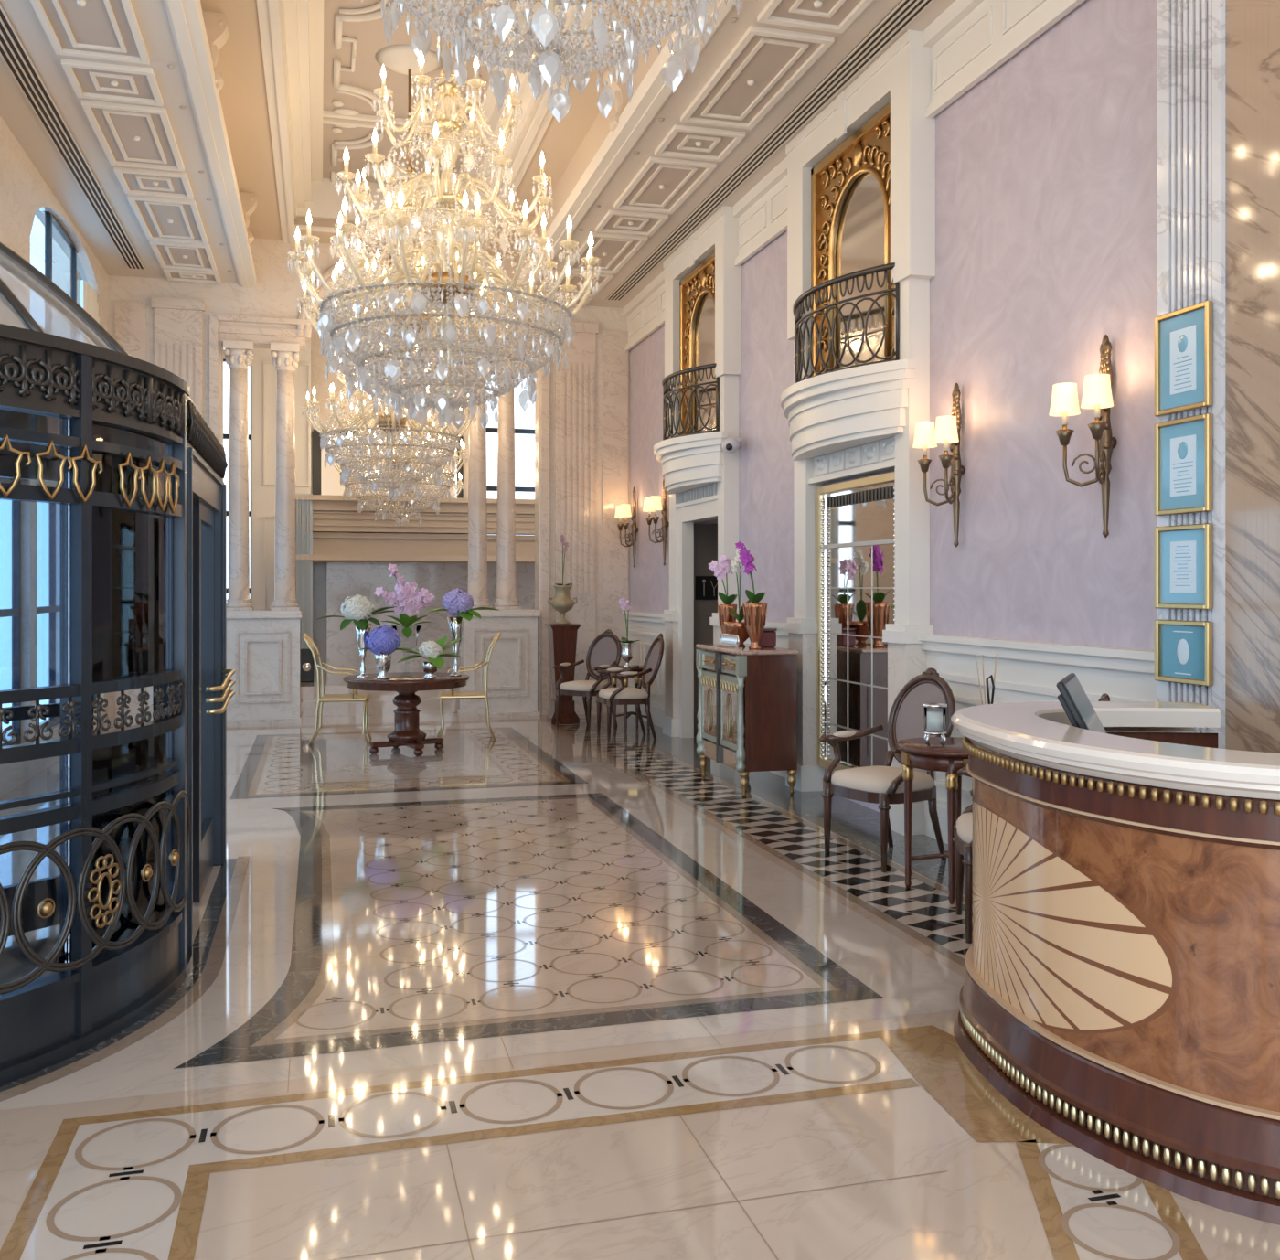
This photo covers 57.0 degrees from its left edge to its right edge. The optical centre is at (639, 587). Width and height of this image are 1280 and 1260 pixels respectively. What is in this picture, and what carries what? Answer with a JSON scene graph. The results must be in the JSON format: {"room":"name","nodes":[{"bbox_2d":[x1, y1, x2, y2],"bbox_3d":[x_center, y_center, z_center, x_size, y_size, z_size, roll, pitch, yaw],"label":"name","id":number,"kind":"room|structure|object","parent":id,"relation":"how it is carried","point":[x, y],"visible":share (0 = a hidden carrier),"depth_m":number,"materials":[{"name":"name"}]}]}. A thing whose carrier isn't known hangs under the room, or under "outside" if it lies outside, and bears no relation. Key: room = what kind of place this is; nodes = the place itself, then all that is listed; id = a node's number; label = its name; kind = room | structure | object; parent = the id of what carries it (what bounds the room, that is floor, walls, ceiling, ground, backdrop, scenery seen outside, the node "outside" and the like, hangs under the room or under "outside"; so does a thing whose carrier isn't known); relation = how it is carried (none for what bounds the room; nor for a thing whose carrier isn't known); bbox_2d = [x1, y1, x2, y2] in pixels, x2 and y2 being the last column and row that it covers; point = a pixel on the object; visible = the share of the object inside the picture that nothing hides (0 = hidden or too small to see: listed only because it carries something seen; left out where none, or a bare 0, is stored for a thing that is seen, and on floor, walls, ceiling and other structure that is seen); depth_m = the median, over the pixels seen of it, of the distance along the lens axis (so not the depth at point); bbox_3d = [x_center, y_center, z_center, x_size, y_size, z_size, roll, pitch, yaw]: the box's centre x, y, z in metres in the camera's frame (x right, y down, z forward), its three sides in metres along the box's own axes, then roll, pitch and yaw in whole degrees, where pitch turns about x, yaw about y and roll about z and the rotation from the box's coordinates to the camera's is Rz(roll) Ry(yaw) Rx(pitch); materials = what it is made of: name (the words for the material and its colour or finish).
{"room":"hotel lobby","nodes":[
{"label":"hotel lobby","id":0,"kind":"room"},
{"bbox_2d":[0,115,108,798],"bbox_3d":[-4.103,-1.000,5.881,0.141,5.201,16.499,0,0,-15],"label":"wall","id":1,"kind":"structure","parent":0,"point":[24,191],"depth_m":9.89,"materials":[{"name":"paint"}]},
{"bbox_2d":[0,477,21,746],"bbox_3d":[-4.991,0.200,9.059,0.051,2.201,1.701,0,0,-15],"label":"window","id":2,"kind":"structure","parent":1,"relation":"in","point":[15,612],"depth_m":9.81,"materials":[{"name":"glass"}]},
{"bbox_2d":[34,211,78,340],"bbox_3d":[-5.672,-2.325,11.568,0.051,2.451,3.500,0,0,-15],"label":"window","id":3,"kind":"structure","parent":1,"relation":"in","point":[49,218],"depth_m":11.02,"materials":[{"name":"glass"}]},
{"bbox_2d":[36,502,96,731],"bbox_3d":[-5.705,0.200,11.689,0.051,2.200,3.251,0,0,-15],"label":"window","id":4,"kind":"structure","parent":1,"relation":"in","point":[52,608],"depth_m":11.14,"materials":[{"name":"glass"}]},
{"bbox_2d":[80,279,99,345],"bbox_3d":[-5.985,-2.200,12.856,0.070,2.100,0.850,0,0,-15],"label":"curtain","id":5,"kind":"object","parent":1,"relation":"hanging from","point":[89,303],"visible":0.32,"depth_m":12.61,"materials":[{"name":"white fabric"}]},
{"bbox_2d":[0,242,235,1086],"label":"door","id":6,"kind":"structure","parent":1,"relation":"in","point":[138,470],"depth_m":4.33,"materials":[{"name":"grey metal"}]},
{"bbox_2d":[52,236,534,703],"bbox_3d":[-3.696,-1.400,17.441,8.000,6.000,5.600,0,0,-15],"label":"wall","id":7,"kind":"structure","parent":0,"point":[325,371],"depth_m":19.26,"materials":[{"name":"stone"}]},
{"bbox_2d":[223,358,251,602],"bbox_3d":[-6.494,-1.170,18.588,0.700,4.940,0.081,0,0,-15],"label":"window","id":8,"kind":"structure","parent":7,"relation":"in","point":[226,436],"depth_m":18.68,"materials":[{"name":"grey metal"}]},
{"bbox_2d":[252,338,310,609],"bbox_3d":[-5.628,-1.370,18.528,0.880,5.260,0.191,0,0,-15],"label":"trim","id":9,"kind":"structure","parent":7,"relation":"attached to","point":[264,375],"depth_m":18.42,"materials":[{"name":"white"}]},
{"bbox_2d":[295,493,312,648],"bbox_3d":[-4.873,-0.045,16.872,0.370,2.610,0.120,0,0,-15],"label":"curtain","id":10,"kind":"object","parent":7,"relation":"hanging from","point":[304,540],"visible":0.39,"depth_m":16.86,"materials":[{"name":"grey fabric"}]},
{"bbox_2d":[311,429,463,498],"bbox_3d":[-4.082,-1.940,19.170,2.400,1.180,0.061,0,0,-15],"label":"window","id":11,"kind":"structure","parent":7,"relation":"in","point":[316,433],"depth_m":19.03,"materials":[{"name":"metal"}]},
{"bbox_2d":[295,494,534,563],"bbox_3d":[-3.337,-0.865,18.315,4.051,0.931,2.100,0,0,-15],"label":"trim","id":12,"kind":"structure","parent":7,"relation":"attached to","point":[352,526],"depth_m":17.37,"materials":[{"name":"beige paint"}]},
{"bbox_2d":[486,371,534,491],"bbox_3d":[-2.175,-1.170,19.760,1.251,4.940,0.081,0,0,-15],"label":"window","id":13,"kind":"structure","parent":7,"relation":"in","point":[488,430],"depth_m":19.76,"materials":[{"name":"grey metal"}]},
{"bbox_2d":[108,237,629,726],"bbox_3d":[-3.093,-1.550,14.263,6.200,6.300,0.750,0,0,-15],"label":"wall","id":14,"kind":"structure","parent":0,"point":[282,268],"depth_m":14.48,"materials":[{"name":"paint"}]},
{"bbox_2d":[114,250,628,726],"bbox_3d":[-3.134,-1.252,14.490,6.100,5.705,0.390,0,0,-15],"label":"trim","id":15,"kind":"structure","parent":14,"relation":"attached to","point":[178,322],"depth_m":14.91,"materials":[{"name":"stone"}]},
{"bbox_2d":[322,0,503,191],"bbox_3d":[-1.568,-4.665,8.719,1.481,0.110,12.710,0,0,-15],"label":"trim","id":16,"kind":"structure","parent":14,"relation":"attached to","point":[400,58],"depth_m":11.19,"materials":[{"name":"beige paint"}]},
{"bbox_2d":[163,0,737,304],"bbox_3d":[-0.985,-4.130,6.571,3.380,1.140,16.201,0,0,-15],"label":"trim","id":17,"kind":"structure","parent":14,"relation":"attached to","point":[292,31],"depth_m":10.39,"materials":[{"name":"beige paint"}]},
{"bbox_2d":[30,0,873,307],"bbox_3d":[-1.809,-3.583,9.609,4.941,0.036,9.995,0,0,-15],"label":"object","id":18,"kind":"structure","parent":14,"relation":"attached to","point":[765,63],"depth_m":9.08,"materials":[{"name":"beige paint"}]},
{"bbox_2d":[300,666,459,716],"bbox_3d":[-3.781,1.480,17.755,8.001,0.440,5.750,0,0,-15],"label":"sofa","id":19,"kind":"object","parent":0,"point":[380,702],"depth_m":15.10,"materials":[{"name":"stone"}]},
{"bbox_2d":[300,648,313,682],"bbox_3d":[-4.483,1.040,15.875,0.180,0.440,0.190,0,0,-15],"label":"loudspeaker","id":20,"kind":"object","parent":19,"relation":"on","point":[306,656],"visible":0.82,"depth_m":15.79,"materials":[{"name":"black plastic"}]},
{"bbox_2d":[313,269,453,327],"bbox_3d":[-3.748,-4.350,17.634,8.000,0.100,6.000,0,0,-15],"label":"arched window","id":21,"kind":"structure","parent":0,"point":[344,311],"depth_m":17.58,"materials":[{"name":"beige paint"}]},
{"bbox_2d":[329,274,464,511],"bbox_3d":[-3.326,-2.568,16.194,1.920,3.464,1.920,0,0,-15],"label":"crystal chandelier","id":22,"kind":"object","parent":21,"relation":"hanging from","point":[391,465],"visible":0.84,"depth_m":16.10,"materials":[{"name":"gold metal"}]},
{"bbox_2d":[361,340,461,497],"bbox_3d":[-3.585,-2.345,18.559,1.612,3.114,1.612,0,0,-15],"label":"crystal chandelier","id":23,"kind":"object","parent":21,"relation":"hanging from","point":[409,490],"visible":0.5,"depth_m":18.52,"materials":[{"name":"gold metal"}]},
{"bbox_2d":[326,562,534,669],"bbox_3d":[-3.176,0.405,18.773,3.500,1.710,0.100,0,0,-15],"label":"wall","id":24,"kind":"structure","parent":0,"point":[344,580],"depth_m":18.56,"materials":[{"name":"white stone"}]},
{"bbox_2d":[0,0,955,308],"bbox_3d":[-1.013,-4.200,6.693,6.850,1.200,16.451,0,0,-15],"label":"ceiling","id":25,"kind":"structure","parent":0,"point":[579,126],"depth_m":10.15,"materials":[{"name":"beige paint"}]},
{"bbox_2d":[0,3,145,269],"bbox_3d":[-4.184,-3.592,7.827,0.182,0.017,11.300,0,0,-15],"label":"ceiling vent","id":26,"kind":"object","parent":25,"relation":"in","point":[13,53],"visible":1,"depth_m":9.30,"materials":[{"name":"grey"}]},
{"bbox_2d":[202,10,229,91],"bbox_3d":[-3.083,-3.900,8.592,0.178,0.500,0.199,0,0,-15],"label":"trim","id":27,"kind":"structure","parent":25,"relation":"attached to","point":[217,26],"depth_m":8.51,"materials":[{"name":"beige paint"}]},
{"bbox_2d":[239,191,257,244],"bbox_3d":[-4.131,-3.900,12.453,0.178,0.500,0.199,0,0,-15],"label":"trim","id":28,"kind":"structure","parent":25,"relation":"attached to","point":[249,201],"depth_m":12.37,"materials":[{"name":"beige paint"}]},
{"bbox_2d":[306,221,471,482],"bbox_3d":[-2.818,-2.568,13.327,1.920,3.164,1.920,0,0,-15],"label":"crystal chandelier","id":29,"kind":"object","parent":25,"relation":"hanging from","point":[388,423],"visible":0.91,"depth_m":13.25,"materials":[{"name":"gold metal"}]},
{"bbox_2d":[302,69,511,400],"bbox_3d":[-2.051,-3.083,10.499,1.920,3.194,1.920,0,0,-15],"label":"crystal chandelier","id":30,"kind":"object","parent":25,"relation":"hanging from","point":[406,325],"visible":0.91,"depth_m":10.44,"materials":[{"name":"gold metal"}]},
{"bbox_2d":[294,0,593,400],"bbox_3d":[-1.195,-2.834,7.343,1.897,3.692,1.897,0,0,-15],"label":"crystal chandelier","id":31,"kind":"object","parent":25,"relation":"hanging from","point":[446,289],"visible":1,"depth_m":7.26,"materials":[{"name":"gold metal"}]},
{"bbox_2d":[521,215,538,264],"bbox_3d":[-1.244,-3.900,13.236,0.178,0.500,0.199,0,0,-15],"label":"trim","id":32,"kind":"structure","parent":25,"relation":"attached to","point":[531,222],"depth_m":13.16,"materials":[{"name":"beige paint"}]},
{"bbox_2d":[407,0,703,70],"bbox_3d":[-0.317,-3.194,4.110,1.920,2.972,1.920,0,0,-15],"label":"crystal chandelier","id":33,"kind":"object","parent":25,"relation":"hanging from","point":[691,5],"visible":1,"depth_m":4.55,"materials":[{"name":"gold metal"}]},
{"bbox_2d":[602,60,629,132],"bbox_3d":[-0.196,-3.900,9.376,0.178,0.500,0.199,0,0,-15],"label":"trim","id":34,"kind":"structure","parent":25,"relation":"attached to","point":[615,79],"depth_m":9.31,"materials":[{"name":"beige paint"}]},
{"bbox_2d":[606,0,935,300],"bbox_3d":[1.143,-3.592,9.273,0.182,0.017,11.301,0,0,-15],"label":"ceiling vent","id":35,"kind":"object","parent":25,"relation":"in","point":[905,12],"visible":1,"depth_m":9.13,"materials":[{"name":"grey"}]},
{"bbox_2d":[0,712,1279,1259],"bbox_3d":[-0.911,1.649,6.384,6.814,0.102,17.800,0,0,-15],"label":"floor","id":36,"kind":"structure","parent":0,"point":[539,989],"depth_m":4.06,"materials":[{"name":"stone"}]},
{"bbox_2d":[226,609,303,725],"bbox_3d":[-4.490,0.935,14.086,0.890,1.330,0.580,0,0,-15],"label":"marble pedestal","id":37,"kind":"object","parent":36,"relation":"on","point":[263,646],"visible":0.88,"depth_m":13.85,"materials":[{"name":"stone"}]},
{"bbox_2d":[223,340,254,610],"bbox_3d":[-4.762,-1.315,14.001,0.330,3.170,0.330,0,0,-15],"label":"marble column","id":38,"kind":"structure","parent":37,"relation":"on","point":[239,355],"depth_m":13.90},
{"bbox_2d":[270,342,299,610],"bbox_3d":[-4.251,-1.315,14.140,0.330,3.170,0.330,0,0,-15],"label":"marble column","id":39,"kind":"structure","parent":37,"relation":"on","point":[285,357],"depth_m":14.04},
{"bbox_2d":[303,633,372,745],"bbox_3d":[-3.137,1.037,12.233,0.674,1.137,0.542,0,0,-9],"label":"armchair","id":40,"kind":"object","parent":36,"relation":"on","point":[325,698],"visible":0.91,"depth_m":12.06,"materials":[{"name":"gold"}]},
{"bbox_2d":[342,672,469,756],"bbox_3d":[-2.277,1.232,11.526,1.210,0.735,1.210,0,0,-15],"label":"round table","id":41,"kind":"object","parent":36,"relation":"on","point":[407,732],"visible":0.98,"depth_m":11.37,"materials":[{"name":"brown wood"}]},
{"bbox_2d":[315,594,396,678],"bbox_3d":[-2.715,0.462,11.336,0.791,0.806,0.371,0,0,-15],"label":"flower arrangement","id":42,"kind":"object","parent":41,"relation":"on","point":[359,610],"visible":0.99,"depth_m":11.28,"materials":[{"name":"plant"}]},
{"bbox_2d":[358,625,415,679],"bbox_3d":[-2.417,0.609,11.216,0.532,0.512,0.330,0,0,-15],"label":"flower arrangement","id":43,"kind":"object","parent":41,"relation":"on","point":[382,643],"visible":1,"depth_m":11.14,"materials":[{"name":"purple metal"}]},
{"bbox_2d":[374,563,434,676],"bbox_3d":[-2.304,0.313,11.538,0.584,1.104,0.302,0,0,-15],"label":"flower arrangement","id":44,"kind":"object","parent":41,"relation":"on","point":[408,604],"visible":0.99,"depth_m":11.48,"materials":[{"name":"pink plant"}]},
{"bbox_2d":[396,636,462,678],"bbox_3d":[-1.991,0.664,11.233,0.644,0.402,0.312,0,0,-15],"label":"flower arrangement","id":45,"kind":"object","parent":41,"relation":"on","point":[432,650],"visible":1,"depth_m":11.23,"materials":[{"name":"plant"}]},
{"bbox_2d":[427,587,498,676],"bbox_3d":[-1.725,0.434,11.590,0.683,0.862,0.363,0,0,-3],"label":"flower arrangement","id":46,"kind":"object","parent":41,"relation":"on","point":[457,602],"visible":1,"depth_m":11.53,"materials":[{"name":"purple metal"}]},
{"bbox_2d":[437,631,501,739],"bbox_3d":[-1.821,1.037,12.574,0.674,1.137,0.542,0,0,-9],"label":"armchair","id":47,"kind":"object","parent":36,"relation":"on","point":[442,695],"visible":0.88,"depth_m":12.38,"materials":[{"name":"gold"}]},
{"bbox_2d":[458,608,540,718],"bbox_3d":[-1.778,0.935,14.822,0.970,1.329,0.580,0,0,-15],"label":"marble pedestal","id":48,"kind":"object","parent":36,"relation":"on","point":[512,670],"visible":0.8,"depth_m":14.58,"materials":[{"name":"stone"}]},
{"bbox_2d":[462,352,492,608],"bbox_3d":[-2.031,-1.315,14.742,0.330,3.170,0.330,0,0,-15],"label":"marble column","id":49,"kind":"structure","parent":48,"relation":"on","point":[477,514],"depth_m":14.64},
{"bbox_2d":[490,354,521,609],"bbox_3d":[-1.684,-1.315,14.837,0.330,3.170,0.330,0,0,-15],"label":"marble column","id":50,"kind":"structure","parent":48,"relation":"on","point":[506,599],"depth_m":14.74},
{"bbox_2d":[544,623,581,723],"bbox_3d":[-0.924,1.015,14.100,0.370,1.170,0.370,0,0,-15],"label":"plinth","id":51,"kind":"object","parent":36,"relation":"on","point":[562,638],"visible":0.94,"depth_m":13.98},
{"bbox_2d":[547,533,577,624],"bbox_3d":[-0.924,-0.106,14.100,0.290,1.072,0.290,0,0,28],"label":"urn","id":52,"kind":"object","parent":51,"relation":"on","point":[562,602],"visible":1,"depth_m":14.03,"materials":[{"name":"ceramic"}]},
{"bbox_2d":[553,629,621,730],"bbox_3d":[-0.569,1.044,13.629,0.645,1.119,0.690,0,0,38],"label":"armchair","id":53,"kind":"object","parent":36,"relation":"on","point":[604,651],"visible":0.89,"depth_m":13.68,"materials":[{"name":"beige fabric"}]},
{"bbox_2d":[608,665,650,733],"bbox_3d":[-0.096,1.240,13.185,0.520,0.720,0.520,0,0,-15],"label":"side table","id":54,"kind":"object","parent":36,"relation":"on","point":[625,714],"visible":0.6,"depth_m":13.14,"materials":[{"name":"brown wood"}]},
{"bbox_2d":[616,597,639,667],"bbox_3d":[-0.126,0.494,13.092,0.224,0.772,0.212,0,0,22],"label":"vase","id":55,"kind":"object","parent":54,"relation":"on","point":[627,653],"visible":1,"depth_m":13.08,"materials":[{"name":"silver"}]},
{"bbox_2d":[596,632,664,741],"bbox_3d":[-0.089,1.044,12.617,0.690,1.119,0.645,0,0,-15],"label":"armchair","id":56,"kind":"object","parent":36,"relation":"on","point":[611,696],"visible":1,"depth_m":12.46,"materials":[{"name":"beige fabric"}]},
{"bbox_2d":[695,643,799,798],"bbox_3d":[0.841,1.038,9.512,0.495,1.125,1.110,0,0,-15],"label":"base cabinet","id":57,"kind":"object","parent":36,"relation":"on","point":[747,715],"visible":1,"depth_m":9.04,"materials":[{"name":"brown wood"}]},
{"bbox_2d":[703,679,716,737],"bbox_3d":[0.577,0.985,9.689,0.003,0.450,0.360,0,0,-15],"label":"mirror","id":58,"kind":"object","parent":57,"relation":"attached to","point":[709,686],"depth_m":9.69,"materials":[{"name":"glass"}]},
{"bbox_2d":[708,554,737,633],"bbox_3d":[0.691,0.098,9.835,0.246,0.754,0.176,0,0,5],"label":"potted orchid","id":59,"kind":"object","parent":57,"relation":"on","point":[725,614],"visible":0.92,"depth_m":9.80,"materials":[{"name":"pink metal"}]},
{"bbox_2d":[716,632,742,649],"bbox_3d":[0.711,0.420,9.373,0.060,0.111,0.441,0,0,-15],"label":"decorative box","id":60,"kind":"object","parent":57,"relation":"on","point":[729,640],"visible":1,"depth_m":9.34,"materials":[{"name":"silver metal"}]},
{"bbox_2d":[722,683,736,745],"bbox_3d":[0.703,0.985,9.226,0.003,0.450,0.360,0,0,-15],"label":"mirror","id":61,"kind":"object","parent":57,"relation":"attached to","point":[729,690],"depth_m":9.22,"materials":[{"name":"glass"}]},
{"bbox_2d":[723,548,750,647],"bbox_3d":[0.804,0.072,9.523,0.260,0.806,0.257,0,0,-15],"label":"potted orchid","id":62,"kind":"object","parent":57,"relation":"on","point":[739,628],"visible":0.62,"depth_m":9.48,"materials":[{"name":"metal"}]},
{"bbox_2d":[735,541,767,649],"bbox_3d":[0.886,0.050,9.261,0.204,0.849,0.295,0,0,-15],"label":"potted orchid","id":63,"kind":"object","parent":57,"relation":"on","point":[754,612],"visible":1,"depth_m":9.18,"materials":[{"name":"orange metal"}]},
{"bbox_2d":[758,628,777,647],"bbox_3d":[1.009,0.400,9.495,0.130,0.150,0.190,0,0,-15],"label":"trinket box","id":64,"kind":"object","parent":57,"relation":"on","point":[768,638],"visible":0.63,"depth_m":9.41,"materials":[{"name":"red"}]},
{"bbox_2d":[818,667,955,872],"bbox_3d":[1.501,1.044,7.005,0.690,1.119,0.645,0,0,-33],"label":"armchair","id":65,"kind":"object","parent":36,"relation":"on","point":[883,785],"visible":0.73,"depth_m":7.01,"materials":[{"name":"beige fabric"}]},
{"bbox_2d":[896,736,968,904],"bbox_3d":[1.654,1.210,6.199,0.600,0.780,0.600,0,0,-15],"label":"side table","id":66,"kind":"object","parent":36,"relation":"on","point":[950,757],"visible":0.62,"depth_m":6.07,"materials":[{"name":"brown wood"}]},
{"bbox_2d":[922,703,947,745],"bbox_3d":[1.546,0.716,6.180,0.122,0.215,0.122,0,0,12],"label":"candle holder","id":67,"kind":"object","parent":66,"relation":"on","point":[934,720],"visible":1,"depth_m":6.14,"materials":[{"name":"silver metal"}]},
{"bbox_2d":[923,706,946,732],"bbox_3d":[1.546,0.685,6.180,0.114,0.130,0.114,0,0,-15],"label":"glass cup","id":68,"kind":"object","parent":67,"relation":"on","point":[934,720],"depth_m":6.14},
{"bbox_2d":[926,711,944,731],"bbox_3d":[1.546,0.695,6.180,0.094,0.100,0.094,0,0,-15],"label":"candle","id":69,"kind":"object","parent":67,"relation":"on","point":[934,720],"depth_m":6.14,"materials":[{"name":"white wax"}]},
{"bbox_2d":[975,653,997,704],"bbox_3d":[1.829,0.585,6.195,0.129,0.470,0.080,0,0,-15],"label":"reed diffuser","id":70,"kind":"object","parent":66,"relation":"on","point":[991,676],"visible":0.33,"depth_m":6.20,"materials":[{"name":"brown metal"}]},
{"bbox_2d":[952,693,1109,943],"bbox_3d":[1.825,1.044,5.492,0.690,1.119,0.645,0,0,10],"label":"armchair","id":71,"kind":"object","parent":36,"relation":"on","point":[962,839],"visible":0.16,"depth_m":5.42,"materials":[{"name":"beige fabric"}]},
{"bbox_2d":[950,701,1279,1225],"bbox_3d":[1.852,1.025,3.726,1.412,1.150,2.022,0,0,-15],"label":"reception desk","id":72,"kind":"object","parent":36,"relation":"on","point":[1120,989],"visible":1,"depth_m":3.29,"materials":[{"name":"brown wood"}]},
{"bbox_2d":[1056,672,1106,733],"bbox_3d":[1.546,0.582,4.077,0.161,0.545,0.460,0,0,25],"label":"computer monitor","id":73,"kind":"object","parent":72,"relation":"on","point":[1072,698],"visible":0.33,"depth_m":3.95,"materials":[{"name":"black plastic"}]},
{"bbox_2d":[693,522,717,733],"bbox_3d":[1.825,0.350,12.463,2.350,2.700,2.301,0,0,-15],"label":"wall","id":74,"kind":"structure","parent":0,"point":[705,536],"depth_m":13.01,"materials":[{"name":"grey paint"}]},
{"bbox_2d":[695,576,717,599],"bbox_3d":[0.780,0.000,13.012,0.340,0.259,0.036,0,0,-15],"label":"restroom sign","id":75,"kind":"object","parent":74,"relation":"attached to","point":[706,586],"visible":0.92,"depth_m":13.00,"materials":[{"name":"black plastic"}]},
{"bbox_2d":[629,0,1156,811],"bbox_3d":[2.093,-1.000,7.562,0.301,5.200,16.500,0,0,-15],"label":"wall","id":76,"kind":"structure","parent":0,"point":[1046,166],"depth_m":6.65,"materials":[{"name":"purple paint"}]},
{"bbox_2d":[614,486,638,567],"bbox_3d":[-0.158,-0.761,14.774,0.263,1.023,0.410,0,0,-15],"label":"wall sconce","id":77,"kind":"object","parent":76,"relation":"attached to","point":[622,511],"visible":1,"depth_m":14.77,"materials":[{"name":"brown metal"}]},
{"bbox_2d":[642,479,669,565],"bbox_3d":[0.196,-0.761,13.471,0.263,1.023,0.410,0,0,-15],"label":"wall sconce","id":78,"kind":"object","parent":76,"relation":"attached to","point":[653,503],"visible":0.88,"depth_m":13.47,"materials":[{"name":"brown metal"}]},
{"bbox_2d":[653,362,727,494],"bbox_3d":[0.385,-1.591,12.025,0.400,1.142,1.930,0,0,-15],"label":"balcony","id":79,"kind":"object","parent":76,"relation":"attached to","point":[688,461],"visible":1,"depth_m":11.59,"materials":[{"name":"white"}]},
{"bbox_2d":[679,251,716,435],"bbox_3d":[0.649,-2.400,12.061,0.090,1.820,1.400,0,0,-15],"label":"arched mirror","id":80,"kind":"object","parent":76,"relation":"attached to","point":[697,290],"visible":0.56,"depth_m":12.29,"materials":[{"name":"brown mirror"}]},
{"bbox_2d":[693,292,715,432],"bbox_3d":[0.683,-2.260,12.070,0.001,1.540,0.875,0,0,-15],"label":"mirror glass","id":81,"kind":"object","parent":80,"relation":"attached to","point":[704,331],"depth_m":12.11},
{"bbox_2d":[661,205,741,737],"bbox_3d":[0.742,-1.000,12.122,0.520,5.201,1.970,0,0,-15],"label":"trim","id":82,"kind":"structure","parent":76,"relation":"attached to","point":[719,234],"depth_m":12.17,"materials":[{"name":"white"}]},
{"bbox_2d":[780,262,915,460],"bbox_3d":[1.325,-1.591,8.560,0.400,1.142,2.030,0,0,-15],"label":"balcony","id":83,"kind":"object","parent":76,"relation":"attached to","point":[832,410],"visible":1,"depth_m":8.12,"materials":[{"name":"white"}]},
{"bbox_2d":[810,102,895,376],"bbox_3d":[1.586,-2.400,8.611,0.090,1.820,1.490,0,0,-15],"label":"arched mirror","id":84,"kind":"object","parent":76,"relation":"attached to","point":[850,186],"visible":0.67,"depth_m":8.72,"materials":[{"name":"brown mirror"}]},
{"bbox_2d":[834,171,884,369],"bbox_3d":[1.619,-2.260,8.620,0.001,1.540,0.931,0,0,-15],"label":"mirror glass","id":85,"kind":"object","parent":84,"relation":"attached to","point":[859,236],"depth_m":8.63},
{"bbox_2d":[815,470,895,771],"bbox_3d":[1.595,0.300,8.618,0.058,2.200,1.470,0,0,-15],"label":"wall mirror","id":86,"kind":"object","parent":76,"relation":"attached to","point":[855,518],"visible":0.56,"depth_m":8.71,"materials":[{"name":"beige mirror"}]},
{"bbox_2d":[784,29,935,835],"bbox_3d":[1.547,-1.000,8.621,0.241,5.200,2.070,0,0,-15],"label":"trim","id":87,"kind":"structure","parent":76,"relation":"attached to","point":[901,76],"depth_m":7.80,"materials":[{"name":"white"}]},
{"bbox_2d":[622,0,1156,843],"bbox_3d":[1.160,-1.000,10.236,0.101,5.201,10.251,0,0,-15],"label":"trim","id":88,"kind":"structure","parent":76,"relation":"attached to","point":[969,40],"depth_m":7.17,"materials":[{"name":"white"}]},
{"bbox_2d":[912,383,964,547],"bbox_3d":[1.874,-0.761,7.285,0.263,1.023,0.410,0,0,-15],"label":"wall sconce","id":89,"kind":"object","parent":76,"relation":"attached to","point":[947,428],"visible":1,"depth_m":7.29,"materials":[{"name":"fabric"}]},
{"bbox_2d":[1049,334,1116,538],"bbox_3d":[2.251,-0.761,5.895,0.263,1.023,0.410,0,0,-15],"label":"wall sconce","id":90,"kind":"object","parent":76,"relation":"attached to","point":[1097,388],"visible":1,"depth_m":5.90,"materials":[{"name":"brown metal"}]},
{"bbox_2d":[1156,0,1225,748],"bbox_3d":[2.475,-1.000,5.101,0.250,5.201,0.390,0,0,-15],"label":"trim","id":91,"kind":"structure","parent":76,"relation":"attached to","point":[1190,34],"depth_m":5.05,"materials":[{"name":"white stone"}]},
{"bbox_2d":[1225,0,1279,753],"bbox_3d":[3.266,-1.000,2.223,0.231,5.201,5.580,0,0,-15],"label":"wall","id":92,"kind":"structure","parent":0,"point":[1252,26],"depth_m":4.75,"materials":[{"name":"brown stone"}]},
{"bbox_2d":[1154,300,1212,416],"bbox_3d":[2.337,-0.980,5.079,0.027,0.440,0.330,0,0,-15],"label":"picture frame","id":93,"kind":"object","parent":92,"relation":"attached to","point":[1183,337],"visible":1,"depth_m":5.07,"materials":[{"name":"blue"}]},
{"bbox_2d":[1154,413,1212,515],"bbox_3d":[2.337,-0.525,5.079,0.027,0.410,0.330,0,0,-15],"label":"picture frame","id":94,"kind":"object","parent":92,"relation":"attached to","point":[1183,446],"visible":1,"depth_m":5.07,"materials":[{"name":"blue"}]},
{"bbox_2d":[1154,522,1212,609],"bbox_3d":[2.337,-0.090,5.079,0.027,0.360,0.330,0,0,-15],"label":"picture frame","id":95,"kind":"object","parent":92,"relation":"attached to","point":[1183,553],"visible":1,"depth_m":5.07,"materials":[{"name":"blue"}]},
{"bbox_2d":[1154,618,1212,685],"bbox_3d":[2.337,0.275,5.079,0.027,0.270,0.330,0,0,-15],"label":"picture frame","id":96,"kind":"object","parent":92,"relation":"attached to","point":[1183,649],"visible":1,"depth_m":5.07,"materials":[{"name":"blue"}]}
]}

